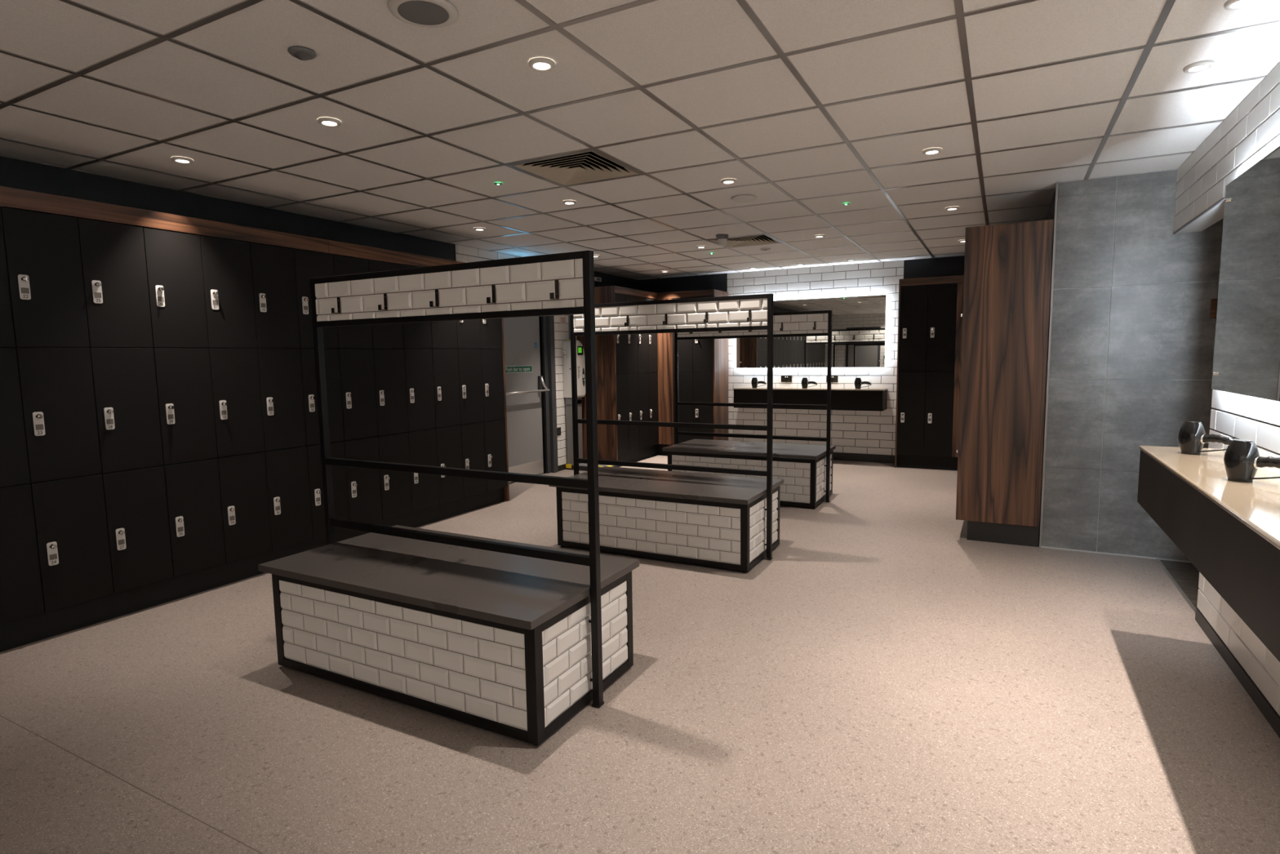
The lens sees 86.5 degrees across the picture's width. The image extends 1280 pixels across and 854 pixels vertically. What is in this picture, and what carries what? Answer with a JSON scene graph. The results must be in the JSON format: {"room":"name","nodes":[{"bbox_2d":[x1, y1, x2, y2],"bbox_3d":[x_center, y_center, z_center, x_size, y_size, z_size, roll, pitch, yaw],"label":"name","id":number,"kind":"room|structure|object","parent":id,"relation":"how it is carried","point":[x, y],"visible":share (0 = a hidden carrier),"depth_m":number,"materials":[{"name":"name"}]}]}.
{"room":"changing room","nodes":[
{"label":"changing room","id":0,"kind":"room"},
{"bbox_2d":[0,155,639,466],"bbox_3d":[-2.782,-0.396,5.031,0.210,2.575,11.700,2,7,28],"label":"wall","id":1,"kind":"structure","parent":0,"point":[14,173],"depth_m":4.78,"materials":[{"name":"black paint"}]},
{"bbox_2d":[502,315,558,482],"bbox_3d":[-1.349,-0.461,7.568,0.202,2.140,1.290,2,7,28],"label":"door","id":2,"kind":"structure","parent":1,"relation":"in","point":[529,341],"depth_m":7.76,"materials":[{"name":"grey paint"}]},
{"bbox_2d":[556,426,560,435],"bbox_3d":[-0.981,0.053,8.226,0.010,0.094,0.086,2,7,28],"label":"wall socket","id":3,"kind":"object","parent":1,"relation":"attached to","point":[558,429],"visible":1,"depth_m":8.22,"materials":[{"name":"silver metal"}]},
{"bbox_2d":[558,464,565,471],"bbox_3d":[-1.263,0.564,7.754,0.012,0.060,2.084,2,7,28],"label":"baseboard","id":4,"kind":"structure","parent":1,"relation":"attached to","point":[561,467],"depth_m":8.32,"materials":[{"name":"black"}]},
{"bbox_2d":[560,316,566,324],"bbox_3d":[-0.930,-1.288,8.228,0.004,0.090,0.124,2,7,28],"label":"notice","id":5,"kind":"object","parent":1,"relation":"attached to","point":[562,319],"visible":1,"depth_m":8.22,"materials":[{"name":"white"}]},
{"bbox_2d":[568,315,570,339],"bbox_3d":[-0.853,-1.509,8.337,0.045,0.900,0.070,2,7,28],"label":"cable conduit","id":6,"kind":"object","parent":1,"relation":"attached to","point":[569,331],"visible":0.02,"depth_m":8.34,"materials":[{"name":"grey"}]},
{"bbox_2d":[594,276,601,281],"bbox_3d":[-0.553,-1.927,8.885,0.032,0.050,0.145,2,7,28],"label":"wall box","id":7,"kind":"object","parent":1,"relation":"attached to","point":[596,278],"visible":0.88,"depth_m":8.87,"materials":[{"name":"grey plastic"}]},
{"bbox_2d":[0,454,1279,853],"bbox_3d":[0.314,1.063,3.482,7.230,0.100,11.800,2,7,28],"label":"floor","id":8,"kind":"structure","parent":0,"point":[891,680],"depth_m":2.53,"materials":[{"name":"plastic"}]},
{"bbox_2d":[0,206,44,624],"bbox_3d":[-3.278,-0.049,3.279,0.584,1.968,0.300,2,7,28],"label":"locker","id":9,"kind":"object","parent":8,"relation":"on","point":[20,584],"visible":1,"depth_m":3.26,"materials":[{"name":"black"}]},
{"bbox_2d":[0,207,113,612],"bbox_3d":[-3.138,-0.078,3.542,0.584,1.968,0.300,2,7,28],"label":"locker","id":10,"kind":"object","parent":8,"relation":"on","point":[42,250],"visible":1,"depth_m":3.41,"materials":[{"name":"black wood"}]},
{"bbox_2d":[77,217,173,593],"bbox_3d":[-2.997,-0.107,3.806,0.584,1.968,0.300,2,7,28],"label":"locker","id":11,"kind":"object","parent":8,"relation":"on","point":[113,255],"visible":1,"depth_m":3.67,"materials":[{"name":"black"}]},
{"bbox_2d":[0,186,328,253],"bbox_3d":[-2.963,-1.147,3.824,0.561,0.091,2.353,2,7,28],"label":"trim","id":12,"kind":"structure","parent":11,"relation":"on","point":[10,197],"depth_m":3.73,"materials":[{"name":"brown wood"}]},
{"bbox_2d":[0,715,263,853],"bbox_3d":[-1.601,1.174,2.195,2.400,0.001,0.003,2,7,28],"label":"trim","id":13,"kind":"structure","parent":8,"relation":"on","point":[0,715],"depth_m":2.20,"materials":[{"name":"brown plastic"}]},
{"bbox_2d":[142,227,226,577],"bbox_3d":[-2.856,-0.137,4.069,0.584,1.968,0.300,2,7,28],"label":"locker","id":14,"kind":"object","parent":8,"relation":"on","point":[174,264],"visible":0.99,"depth_m":3.94,"materials":[{"name":"black"}]},
{"bbox_2d":[200,235,271,562],"bbox_3d":[-2.715,-0.166,4.332,0.584,1.968,0.300,2,7,28],"label":"locker","id":15,"kind":"object","parent":8,"relation":"on","point":[227,272],"visible":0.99,"depth_m":4.20,"materials":[{"name":"black"}]},
{"bbox_2d":[0,487,504,652],"bbox_3d":[-2.876,0.914,4.196,0.512,0.144,5.690,2,7,28],"label":"plinth","id":16,"kind":"object","parent":8,"relation":"on","point":[24,631],"visible":0.33,"depth_m":3.96,"materials":[{"name":"black"}]},
{"bbox_2d":[249,242,312,550],"bbox_3d":[-2.575,-0.195,4.596,0.584,1.968,0.300,2,7,28],"label":"locker","id":17,"kind":"object","parent":8,"relation":"on","point":[273,268],"visible":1,"depth_m":4.46,"materials":[{"name":"black"}]},
{"bbox_2d":[293,248,349,538],"bbox_3d":[-2.434,-0.225,4.859,0.584,1.968,0.300,2,7,28],"label":"locker","id":18,"kind":"object","parent":8,"relation":"on","point":[308,264],"visible":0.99,"depth_m":4.71,"materials":[{"name":"black"}]},
{"bbox_2d":[333,254,382,523],"bbox_3d":[-2.293,-0.254,5.122,0.584,1.968,0.300,2,7,28],"label":"locker","id":19,"kind":"object","parent":8,"relation":"on","point":[355,342],"visible":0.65,"depth_m":5.01,"materials":[{"name":"black wood"}]},
{"bbox_2d":[368,259,412,519],"bbox_3d":[-2.152,-0.283,5.386,0.584,1.968,0.300,2,7,28],"label":"locker","id":20,"kind":"object","parent":8,"relation":"on","point":[388,339],"visible":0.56,"depth_m":5.27,"materials":[{"name":"black wood"}]},
{"bbox_2d":[400,264,439,511],"bbox_3d":[-2.012,-0.313,5.649,0.584,1.968,0.300,2,7,28],"label":"locker","id":21,"kind":"object","parent":8,"relation":"on","point":[417,336],"visible":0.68,"depth_m":5.54,"materials":[{"name":"black"}]},
{"bbox_2d":[290,240,465,266],"bbox_3d":[-1.979,-1.353,5.665,0.561,0.091,1.838,2,7,28],"label":"trim","id":22,"kind":"structure","parent":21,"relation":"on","point":[338,248],"depth_m":5.15,"materials":[{"name":"brown wood"}]},
{"bbox_2d":[431,320,463,504],"bbox_3d":[-1.871,-0.342,5.912,0.584,1.968,0.300,2,7,28],"label":"locker","id":23,"kind":"object","parent":8,"relation":"on","point":[444,333],"visible":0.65,"depth_m":5.80,"materials":[{"name":"black"}]},
{"bbox_2d":[257,249,639,745],"bbox_3d":[-0.852,0.199,2.964,1.564,1.760,0.785,2,7,28],"label":"bench","id":24,"kind":"object","parent":8,"relation":"on","point":[512,639],"visible":1,"depth_m":2.73,"materials":[{"name":"grey laminate"}]},
{"bbox_2d":[456,319,486,497],"bbox_3d":[-1.730,-0.371,6.176,0.584,1.968,0.300,2,7,28],"label":"locker","id":25,"kind":"object","parent":8,"relation":"on","point":[468,332],"visible":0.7,"depth_m":6.06,"materials":[{"name":"black wood"}]},
{"bbox_2d":[480,318,507,491],"bbox_3d":[-1.589,-0.401,6.439,0.584,1.968,0.300,2,7,28],"label":"locker","id":26,"kind":"object","parent":8,"relation":"on","point":[492,371],"visible":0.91,"depth_m":6.33,"materials":[{"name":"black"}]},
{"bbox_2d":[501,318,509,500],"bbox_3d":[-1.525,-0.393,6.588,0.556,2.203,0.017,2,7,28],"label":"end panel","id":27,"kind":"object","parent":8,"relation":"on","point":[506,490],"visible":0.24,"depth_m":6.49,"materials":[{"name":"brown wood"}]},
{"bbox_2d":[562,339,619,471],"bbox_3d":[-0.602,-0.269,8.289,0.620,1.577,0.302,2,7,28],"label":"machine","id":28,"kind":"object","parent":8,"relation":"on","point":[580,362],"visible":0.73,"depth_m":8.29,"materials":[{"name":"grey plastic"}]},
{"bbox_2d":[576,285,617,460],"bbox_3d":[-0.539,-0.606,8.434,0.556,2.218,0.018,2,7,28],"label":"end panel","id":29,"kind":"object","parent":8,"relation":"on","point":[606,359],"visible":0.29,"depth_m":8.38,"materials":[{"name":"brown wood"}]},
{"bbox_2d":[614,293,628,454],"bbox_3d":[-0.455,-0.657,8.560,0.584,1.978,0.288,2,7,28],"label":"locker","id":30,"kind":"object","parent":8,"relation":"on","point":[620,340],"visible":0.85,"depth_m":8.45,"materials":[{"name":"black wood"}]},
{"bbox_2d":[626,294,639,452],"bbox_3d":[-0.320,-0.685,8.812,0.584,1.978,0.288,2,7,28],"label":"locker","id":31,"kind":"object","parent":8,"relation":"on","point":[632,339],"visible":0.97,"depth_m":8.70,"materials":[{"name":"black wood"}]},
{"bbox_2d":[636,296,648,448],"bbox_3d":[-0.185,-0.713,9.064,0.584,1.978,0.288,2,7,28],"label":"locker","id":32,"kind":"object","parent":8,"relation":"on","point":[642,339],"visible":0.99,"depth_m":8.95,"materials":[{"name":"black"}]},
{"bbox_2d":[614,285,712,299],"bbox_3d":[0.197,-1.737,8.882,1.367,0.082,1.678,2,7,28],"label":"panel","id":33,"kind":"object","parent":32,"relation":"on","point":[619,290],"visible":0.79,"depth_m":8.94,"materials":[{"name":"brown wood"}]},
{"bbox_2d":[617,444,671,462],"bbox_3d":[0.228,0.353,9.098,1.366,0.158,1.677,2,7,28],"label":"plinth","id":34,"kind":"object","parent":8,"relation":"on","point":[652,451],"visible":0.21,"depth_m":9.13,"materials":[{"name":"black"}]},
{"bbox_2d":[647,297,658,446],"bbox_3d":[-0.051,-0.741,9.317,0.584,1.978,0.288,2,7,28],"label":"locker","id":35,"kind":"object","parent":8,"relation":"on","point":[652,337],"visible":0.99,"depth_m":9.21,"materials":[{"name":"black"}]},
{"bbox_2d":[549,293,783,573],"bbox_3d":[0.183,-0.012,4.849,1.564,1.760,0.785,2,7,28],"label":"bench","id":36,"kind":"object","parent":8,"relation":"on","point":[719,521],"visible":0.88,"depth_m":4.61,"materials":[{"name":"white tile"}]},
{"bbox_2d":[672,297,693,444],"bbox_3d":[0.693,-0.757,9.362,0.291,1.978,0.554,2,7,28],"label":"locker","id":37,"kind":"object","parent":8,"relation":"on","point":[685,346],"visible":0.23,"depth_m":9.15,"materials":[{"name":"black"}]},
{"bbox_2d":[657,297,674,444],"bbox_3d":[0.345,-0.744,9.280,0.244,1.976,0.020,2,7,28],"label":"filler panel","id":38,"kind":"object","parent":37,"relation":"attached to","point":[665,351],"visible":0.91,"depth_m":9.29,"materials":[{"name":"brown wood"}]},
{"bbox_2d":[692,296,713,439],"bbox_3d":[0.949,-0.747,9.226,0.291,1.978,0.554,2,7,28],"label":"locker","id":39,"kind":"object","parent":8,"relation":"on","point":[703,349],"visible":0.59,"depth_m":9.02,"materials":[{"name":"black laminate"}]},
{"bbox_2d":[712,288,728,439],"bbox_3d":[1.091,-0.706,9.162,0.019,2.218,0.512,2,7,28],"label":"end panel","id":40,"kind":"object","parent":8,"relation":"on","point":[720,346],"visible":0.56,"depth_m":9.13,"materials":[{"name":"brown wood"}]},
{"bbox_2d":[662,310,835,508],"bbox_3d":[1.056,-0.205,6.593,1.564,1.760,0.785,2,7,28],"label":"bench","id":41,"kind":"object","parent":8,"relation":"on","point":[806,470],"visible":0.66,"depth_m":6.32,"materials":[{"name":"black metal"}]},
{"bbox_2d":[894,279,901,466],"bbox_3d":[3.122,-0.635,8.187,0.018,2.218,0.330,2,7,28],"label":"end panel","id":42,"kind":"object","parent":8,"relation":"on","point":[900,280],"visible":0.49,"depth_m":8.04,"materials":[{"name":"brown wood"}]},
{"bbox_2d":[897,284,928,455],"bbox_3d":[3.260,-0.665,8.102,0.299,1.978,0.374,2,7,28],"label":"locker","id":43,"kind":"object","parent":8,"relation":"on","point":[913,299],"visible":1,"depth_m":7.96,"materials":[{"name":"black laminate"}]},
{"bbox_2d":[897,454,957,471],"bbox_3d":[3.552,0.406,8.114,0.882,0.158,0.297,2,7,28],"label":"plinth","id":44,"kind":"object","parent":8,"relation":"on","point":[944,463],"visible":0.5,"depth_m":8.03,"materials":[{"name":"black"}]},
{"bbox_2d":[924,283,957,457],"bbox_3d":[3.524,-0.654,7.963,0.299,1.978,0.374,2,7,28],"label":"locker","id":45,"kind":"object","parent":8,"relation":"on","point":[942,298],"visible":1,"depth_m":7.82,"materials":[{"name":"black laminate"}]},
{"bbox_2d":[900,275,964,286],"bbox_3d":[3.491,-1.683,7.883,0.842,0.082,0.352,2,7,28],"label":"panel","id":46,"kind":"object","parent":45,"relation":"on","point":[958,278],"visible":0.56,"depth_m":7.76,"materials":[{"name":"brown wood"}]},
{"bbox_2d":[951,282,964,457],"bbox_3d":[3.695,-0.631,7.707,0.242,1.976,0.020,2,7,28],"label":"filler panel","id":47,"kind":"object","parent":45,"relation":"attached to","point":[960,286],"visible":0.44,"depth_m":7.74,"materials":[{"name":"brown wood"}]},
{"bbox_2d":[966,520,1039,546],"bbox_3d":[3.320,0.610,6.233,0.452,0.146,3.100,2,7,28],"label":"plinth","id":48,"kind":"object","parent":8,"relation":"on","point":[1019,535],"visible":0.36,"depth_m":4.87,"materials":[{"name":"black"}]},
{"bbox_3d":[2.603,-0.326,4.922,0.529,1.977,0.310,2,7,28],"label":"locker","id":49,"kind":"object","parent":8,"relation":"on","visible":0},
{"bbox_2d":[955,219,1053,527],"bbox_3d":[2.536,-0.352,4.764,0.529,2.088,0.022,2,7,28],"label":"end panel","id":50,"kind":"object","parent":49,"relation":"attached to","point":[1007,267],"visible":1,"depth_m":4.75,"materials":[{"name":"brown wood"}]},
{"bbox_2d":[0,0,1279,279],"bbox_3d":[-0.240,-1.470,3.496,5.654,0.038,11.594,2,7,28],"label":"ceiling","id":51,"kind":"structure","parent":0,"point":[660,40],"depth_m":3.06,"materials":[{"name":"tile"}]},
{"bbox_2d":[171,156,193,164],"bbox_3d":[-2.496,-1.454,3.713,0.100,0.014,0.100,2,7,28],"label":"recessed light","id":52,"kind":"object","parent":51,"relation":"in","point":[184,160],"visible":1,"depth_m":3.70,"materials":[{"name":"grey plastic"}]},
{"bbox_2d":[287,46,316,60],"bbox_3d":[-1.214,-1.334,2.448,0.094,0.028,0.094,2,7,28],"label":"sensor","id":53,"kind":"object","parent":51,"relation":"attached to","point":[301,53],"visible":1,"depth_m":2.43,"materials":[{"name":"grey plastic"}]},
{"bbox_2d":[317,117,341,127],"bbox_3d":[-1.440,-1.412,3.157,0.100,0.014,0.100,2,7,28],"label":"recessed light","id":54,"kind":"object","parent":51,"relation":"in","point":[327,122],"visible":1,"depth_m":3.15,"materials":[{"name":"grey plastic"}]},
{"bbox_2d":[387,0,457,27],"bbox_3d":[-0.689,-1.319,2.163,0.214,0.015,0.214,2,7,28],"label":"ceiling speaker","id":55,"kind":"object","parent":51,"relation":"attached to","point":[420,13],"visible":1,"depth_m":2.15,"materials":[{"name":"grey plastic"}]},
{"bbox_2d":[397,0,448,25],"bbox_3d":[-0.688,-1.314,2.164,0.160,0.004,0.160,-5,7,-35],"label":"grille","id":56,"kind":"object","parent":55,"relation":"attached to","point":[411,12],"depth_m":2.16,"materials":[{"name":"grey plastic"}]},
{"bbox_2d":[473,226,485,231],"bbox_3d":[-1.369,-1.688,5.812,0.100,0.014,0.100,2,7,28],"label":"recessed light","id":57,"kind":"object","parent":51,"relation":"in","point":[478,228],"visible":1,"depth_m":5.79,"materials":[{"name":"grey plastic"}]},
{"bbox_2d":[528,57,555,71],"bbox_3d":[-0.371,-1.367,2.571,0.100,0.014,0.100,2,7,28],"label":"recessed light","id":58,"kind":"object","parent":51,"relation":"in","point":[539,64],"visible":1,"depth_m":2.56,"materials":[{"name":"grey plastic"}]},
{"bbox_2d":[562,200,576,204],"bbox_3d":[-0.504,-1.603,4.864,0.100,0.014,0.100,2,7,28],"label":"recessed light","id":59,"kind":"object","parent":51,"relation":"in","point":[566,202],"visible":1,"depth_m":4.84,"materials":[{"name":"grey plastic"}]},
{"bbox_2d":[507,149,642,186],"bbox_3d":[-0.372,-1.556,4.024,0.580,0.072,0.580,2,7,28],"label":"ceiling vent","id":60,"kind":"object","parent":51,"relation":"in","point":[588,166],"visible":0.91,"depth_m":4.04,"materials":[{"name":"grey metal"}]},
{"bbox_2d":[0,0,1279,279],"bbox_3d":[-0.244,-1.472,3.498,5.650,0.005,11.600,2,7,28],"label":"grid","id":61,"kind":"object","parent":51,"relation":"attached to","point":[960,15],"depth_m":3.15,"materials":[{"name":"grey paint"}]},
{"bbox_2d":[696,245,706,248],"bbox_3d":[0.625,-1.835,6.947,0.100,0.014,0.100,2,7,28],"label":"recessed light","id":62,"kind":"object","parent":51,"relation":"in","point":[697,246],"visible":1,"depth_m":6.91,"materials":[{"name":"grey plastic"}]},
{"bbox_2d":[715,234,728,245],"bbox_3d":[0.763,-1.730,6.321,0.116,0.093,0.116,2,7,28],"label":"smoke detector","id":63,"kind":"object","parent":51,"relation":"attached to","point":[722,239],"visible":1,"depth_m":6.28,"materials":[{"name":"grey plastic"}]},
{"bbox_2d":[720,178,736,184],"bbox_3d":[0.564,-1.564,4.338,0.100,0.014,0.100,2,7,28],"label":"recessed light","id":64,"kind":"object","parent":51,"relation":"in","point":[726,181],"visible":1,"depth_m":4.32,"materials":[{"name":"grey plastic"}]},
{"bbox_2d":[708,234,782,248],"bbox_3d":[1.035,-1.849,6.658,0.580,0.072,0.580,2,7,28],"label":"ceiling vent","id":65,"kind":"object","parent":51,"relation":"in","point":[761,239],"visible":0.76,"depth_m":6.70,"materials":[{"name":"white metal"}]},
{"bbox_2d":[760,248,770,250],"bbox_3d":[1.319,-1.863,7.153,0.112,0.016,0.112,2,7,28],"label":"ceiling sensor","id":66,"kind":"object","parent":51,"relation":"attached to","point":[762,249],"visible":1,"depth_m":7.12,"materials":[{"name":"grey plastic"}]},
{"bbox_2d":[813,234,824,237],"bbox_3d":[1.689,-1.795,6.409,0.100,0.014,0.100,2,7,28],"label":"recessed light","id":67,"kind":"object","parent":51,"relation":"in","point":[819,235],"visible":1,"depth_m":6.38,"materials":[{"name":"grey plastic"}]},
{"bbox_2d":[922,147,942,155],"bbox_3d":[1.613,-1.520,3.757,0.100,0.014,0.100,2,7,28],"label":"recessed light","id":68,"kind":"object","parent":51,"relation":"in","point":[931,151],"visible":1,"depth_m":3.74,"materials":[{"name":"grey plastic"}]},
{"bbox_2d":[945,206,959,210],"bbox_3d":[2.412,-1.687,5.260,0.100,0.014,0.100,2,7,28],"label":"recessed light","id":69,"kind":"object","parent":51,"relation":"in","point":[949,208],"visible":1,"depth_m":5.24,"materials":[{"name":"grey plastic"}]},
{"bbox_2d":[1182,59,1215,73],"bbox_3d":[2.201,-1.417,2.680,0.100,0.014,0.100,2,7,28],"label":"recessed light","id":70,"kind":"object","parent":51,"relation":"in","point":[1202,65],"visible":1,"depth_m":2.67,"materials":[{"name":"grey plastic"}]},
{"bbox_2d":[1223,0,1262,10],"bbox_3d":[1.932,-1.361,2.177,0.100,0.014,0.100,2,7,28],"label":"recessed light","id":71,"kind":"object","parent":51,"relation":"in","point":[1230,5],"visible":1,"depth_m":2.19,"materials":[{"name":"grey plastic"}]},
{"bbox_2d":[638,255,964,455],"bbox_3d":[2.264,-0.876,8.939,5.430,2.575,0.212,2,7,28],"label":"wall","id":72,"kind":"structure","parent":0,"point":[861,432],"depth_m":8.74,"materials":[{"name":"white tile"}]},
{"bbox_2d":[781,375,791,382],"bbox_3d":[1.939,-0.637,9.013,0.146,0.086,0.011,2,7,28],"label":"wall socket","id":73,"kind":"object","parent":72,"relation":"attached to","point":[784,378],"visible":1,"depth_m":9.01,"materials":[{"name":"silver metal"}]},
{"bbox_2d":[733,386,887,411],"bbox_3d":[2.153,-0.368,8.739,1.893,0.260,0.350,2,7,28],"label":"countertop","id":74,"kind":"structure","parent":72,"relation":"attached to","point":[842,398],"depth_m":8.50,"materials":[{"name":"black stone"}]},
{"bbox_2d":[751,377,766,387],"bbox_3d":[1.575,-0.588,9.028,0.204,0.134,0.080,2,7,28],"label":"hair dryer","id":75,"kind":"object","parent":74,"relation":"on","point":[754,382],"visible":1,"depth_m":9.02,"materials":[{"name":"black plastic"}]},
{"bbox_2d":[801,377,817,388],"bbox_3d":[2.166,-0.564,8.714,0.204,0.134,0.080,2,7,28],"label":"hair dryer","id":76,"kind":"object","parent":74,"relation":"on","point":[805,382],"visible":1,"depth_m":8.71,"materials":[{"name":"black plastic"}]},
{"bbox_2d":[733,386,887,391],"bbox_3d":[2.152,-0.489,8.727,1.893,0.017,0.350,2,7,28],"label":"countertop","id":77,"kind":"structure","parent":74,"relation":"on","point":[740,388],"depth_m":8.59,"materials":[{"name":"beige stone"}]},
{"bbox_2d":[853,377,871,388],"bbox_3d":[2.751,-0.541,8.404,0.204,0.134,0.080,2,7,28],"label":"hair dryer","id":78,"kind":"object","parent":74,"relation":"on","point":[858,382],"visible":0.99,"depth_m":8.40,"materials":[{"name":"black plastic"}]},
{"bbox_2d":[736,294,886,368],"bbox_3d":[2.164,-1.211,8.805,1.925,0.878,0.050,2,7,28],"label":"backlit mirror","id":79,"kind":"object","parent":72,"relation":"attached to","point":[858,322],"visible":0.73,"depth_m":8.62,"materials":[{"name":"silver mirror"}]},
{"bbox_2d":[826,375,838,382],"bbox_3d":[2.465,-0.616,8.734,0.146,0.086,0.011,2,7,28],"label":"wall socket","id":80,"kind":"object","parent":72,"relation":"attached to","point":[833,378],"visible":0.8,"depth_m":8.72,"materials":[{"name":"silver metal"}]},
{"bbox_2d":[832,452,894,463],"bbox_3d":[2.220,0.365,8.982,2.260,0.100,0.020,2,7,28],"label":"baseboard","id":81,"kind":"structure","parent":72,"relation":"attached to","point":[837,455],"depth_m":8.64,"materials":[{"name":"black"}]},
{"bbox_2d":[1038,189,1055,538],"bbox_3d":[3.763,-0.617,6.226,0.225,2.575,3.420,2,7,28],"label":"wall","id":82,"kind":"structure","parent":0,"point":[1051,215],"depth_m":4.86,"materials":[{"name":"black paint"}]},
{"bbox_2d":[1039,168,1223,562],"bbox_3d":[3.714,-0.410,4.232,2.032,2.575,0.166,2,7,28],"label":"wall partition","id":83,"kind":"structure","parent":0,"point":[1132,333],"depth_m":4.45,"materials":[{"name":"grey tile"}]},
{"bbox_2d":[1208,298,1217,318],"bbox_3d":[3.570,-0.727,4.170,0.120,0.120,0.022,2,7,28],"label":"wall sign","id":84,"kind":"object","parent":83,"relation":"attached to","point":[1213,305],"visible":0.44,"depth_m":4.18,"materials":[{"name":"brown wood"}]},
{"bbox_2d":[1173,62,1279,715],"bbox_3d":[1.504,-0.016,0.744,0.142,2.575,8.120,2,7,28],"label":"wall","id":85,"kind":"structure","parent":0,"point":[1251,132],"depth_m":3.02,"materials":[{"name":"white tile"}]},
{"bbox_2d":[1155,558,1195,613],"bbox_3d":[3.119,0.930,3.957,0.020,0.024,1.150,2,7,28],"label":"trim","id":86,"kind":"structure","parent":85,"relation":"attached to","point":[1186,598],"depth_m":3.93,"materials":[{"name":"silver metal"}]},
{"bbox_2d":[1137,445,1279,662],"bbox_3d":[1.676,0.375,1.624,0.350,0.260,3.200,2,7,28],"label":"countertop","id":87,"kind":"structure","parent":85,"relation":"attached to","point":[1229,531],"depth_m":2.01,"materials":[{"name":"beige stone"}]},
{"bbox_2d":[1177,421,1237,454],"bbox_3d":[2.309,0.049,2.767,0.080,0.134,0.204,-4,7,-26],"label":"hair dryer","id":88,"kind":"object","parent":87,"relation":"on","point":[1192,437],"visible":0.86,"depth_m":2.79,"materials":[{"name":"black plastic"}]},
{"bbox_2d":[1223,439,1279,482],"bbox_3d":[1.994,0.115,2.177,0.080,0.134,0.204,-4,7,-26],"label":"hair dryer","id":89,"kind":"object","parent":87,"relation":"on","point":[1242,460],"visible":1,"depth_m":2.20,"materials":[{"name":"black plastic"}]},
{"bbox_2d":[1195,607,1279,737],"bbox_3d":[1.192,1.288,0.396,0.014,0.062,6.962,2,7,28],"label":"baseboard","id":90,"kind":"structure","parent":85,"relation":"attached to","point":[1273,717],"depth_m":2.79,"materials":[{"name":"black"}]},
{"bbox_2d":[1211,146,1279,401],"bbox_3d":[1.952,-0.485,1.757,0.050,0.931,3.200,2,7,28],"label":"backlit mirror","id":91,"kind":"object","parent":85,"relation":"attached to","point":[1246,359],"visible":1,"depth_m":2.75,"materials":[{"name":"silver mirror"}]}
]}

